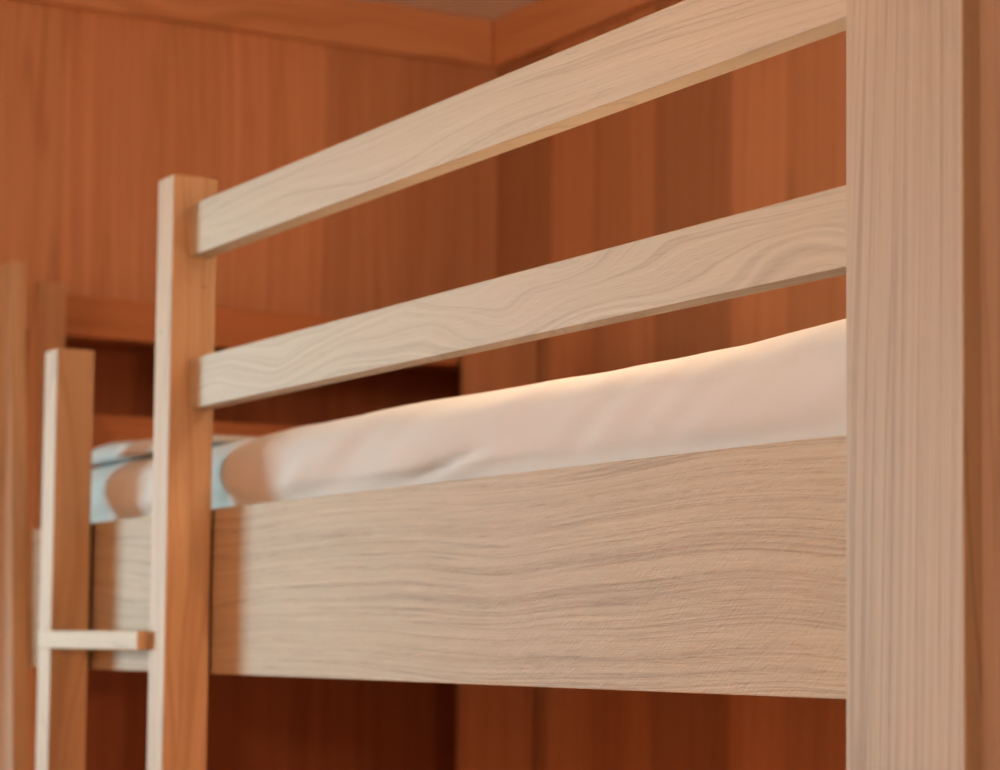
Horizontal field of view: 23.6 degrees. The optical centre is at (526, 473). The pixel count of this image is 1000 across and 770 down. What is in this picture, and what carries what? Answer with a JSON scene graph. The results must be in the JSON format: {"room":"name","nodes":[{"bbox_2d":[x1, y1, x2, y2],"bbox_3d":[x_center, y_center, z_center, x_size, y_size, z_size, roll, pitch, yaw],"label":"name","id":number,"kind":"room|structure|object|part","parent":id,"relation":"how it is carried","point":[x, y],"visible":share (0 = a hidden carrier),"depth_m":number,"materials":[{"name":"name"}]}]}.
{"room":"bunk bedroom","nodes":[
{"label":"bunk bedroom","id":0,"kind":"room"},
{"bbox_2d":[26,339,459,769],"bbox_3d":[-0.625,0.769,4.182,1.000,1.950,0.240,3,-5,-30],"label":"wall","id":1,"kind":"structure","parent":0,"point":[254,722],"depth_m":4.20,"materials":[{"name":"brown wood"}]},
{"bbox_2d":[0,0,497,370],"bbox_3d":[-0.694,0.451,4.088,1.240,2.570,0.370,3,-5,-30],"label":"wall","id":2,"kind":"structure","parent":0,"point":[97,109],"depth_m":4.03,"materials":[{"name":"brown wood"}]},
{"bbox_2d":[22,0,492,67],"bbox_3d":[-0.595,-0.799,4.004,1.220,0.085,0.018,3,-5,-30],"label":"trim","id":3,"kind":"structure","parent":2,"relation":"attached to","point":[368,25],"depth_m":4.15,"materials":[{"name":"brown wood"}]},
{"bbox_2d":[369,0,536,19],"bbox_3d":[-2.936,-0.937,3.692,6.050,0.100,13.600,3,-5,-30],"label":"ceiling","id":4,"kind":"structure","parent":0,"point":[486,9],"depth_m":4.21,"materials":[{"name":"white paint"}]},
{"bbox_2d":[456,0,845,769],"bbox_3d":[1.376,0.312,1.859,0.150,2.570,6.300,3,-5,-30],"label":"wall","id":5,"kind":"structure","parent":0,"point":[772,130],"depth_m":3.75,"materials":[{"name":"brown wood"}]},
{"bbox_2d":[489,0,660,68],"bbox_3d":[1.357,-0.936,1.832,0.018,0.085,5.730,3,-5,-30],"label":"trim","id":6,"kind":"structure","parent":5,"relation":"attached to","point":[539,25],"depth_m":4.13,"materials":[{"name":"brown wood"}]},
{"bbox_2d":[979,0,999,769],"bbox_3d":[1.133,0.191,0.203,0.053,2.570,3.254,3,-5,-30],"label":"wall","id":7,"kind":"structure","parent":0,"point":[989,10],"depth_m":1.62,"materials":[{"name":"brown wood"}]},
{"bbox_3d":[-2.962,1.726,3.501,6.050,0.100,13.600,3,-5,-30],"label":"floor","id":8,"kind":"structure","parent":0,"visible":0},
{"bbox_2d":[0,261,27,769],"bbox_3d":[-0.739,0.685,3.446,0.024,2.012,0.262,3,-5,-30],"label":"upright","id":9,"kind":"object","parent":8,"relation":"on","point":[13,410],"visible":1,"depth_m":3.52,"materials":[{"name":"brown wood"}]},
{"bbox_2d":[27,281,536,769],"bbox_3d":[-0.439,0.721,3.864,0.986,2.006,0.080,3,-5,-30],"label":"bunk bed","id":10,"kind":"object","parent":8,"relation":"on","point":[495,722],"visible":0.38,"depth_m":3.88,"materials":[{"name":"brown wood"}]},
{"bbox_3d":[-0.758,0.704,3.672,0.044,2.006,0.050,3,-5,-30],"label":"guard post","id":11,"kind":"part","parent":10,"relation":"part of","materials":[{"name":"beige wood"}]},
{"bbox_3d":[-0.431,-0.047,3.920,0.704,0.064,0.024,3,-5,-30],"label":"guard rail","id":12,"kind":"part","parent":10,"relation":"part of","materials":[{"name":"brown wood"}]},
{"bbox_3d":[-0.429,-0.233,3.933,0.704,0.064,0.024,3,-5,-30],"label":"guard rail","id":13,"kind":"part","parent":10,"relation":"part of","materials":[{"name":"beige wood"}]},
{"bbox_3d":[-0.055,0.738,4.044,0.141,2.005,0.014,3,-5,-30],"label":"corner post","id":14,"kind":"part","parent":10,"relation":"part of","materials":[{"name":"brown wood"}]},
{"bbox_2d":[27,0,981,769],"bbox_3d":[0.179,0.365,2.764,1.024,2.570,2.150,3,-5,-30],"label":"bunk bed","id":15,"kind":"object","parent":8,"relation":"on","point":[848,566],"visible":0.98,"depth_m":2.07,"materials":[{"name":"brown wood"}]},
{"bbox_2d":[90,319,845,522],"bbox_3d":[0.200,0.049,2.821,0.911,0.216,1.898,3,-5,-30],"label":"mattress","id":16,"kind":"object","parent":15,"relation":"on","point":[790,386],"visible":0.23,"depth_m":2.24,"materials":[{"name":"white fabric"}]},
{"bbox_2d":[92,435,256,465],"bbox_3d":[-0.234,-0.030,3.382,0.678,0.039,0.495,3,-5,-30],"label":"pillow","id":17,"kind":"object","parent":16,"relation":"on","point":[118,452],"visible":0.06,"depth_m":3.27,"materials":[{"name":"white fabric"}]},
{"bbox_3d":[-0.072,-0.144,2.317,0.024,0.061,1.308,3,-5,-30],"label":"guard rail","id":18,"kind":"part","parent":15,"relation":"part of","materials":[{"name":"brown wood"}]},
{"bbox_3d":[-0.073,-0.330,2.329,0.026,0.063,1.308,3,-5,-30],"label":"guard rail","id":19,"kind":"part","parent":15,"relation":"part of","materials":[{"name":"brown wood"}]},
{"bbox_3d":[0.329,0.290,1.690,0.158,2.570,0.131,3,-5,-30],"label":"corner post","id":20,"kind":"part","parent":15,"relation":"part of","materials":[{"name":"brown wood"}]}
]}

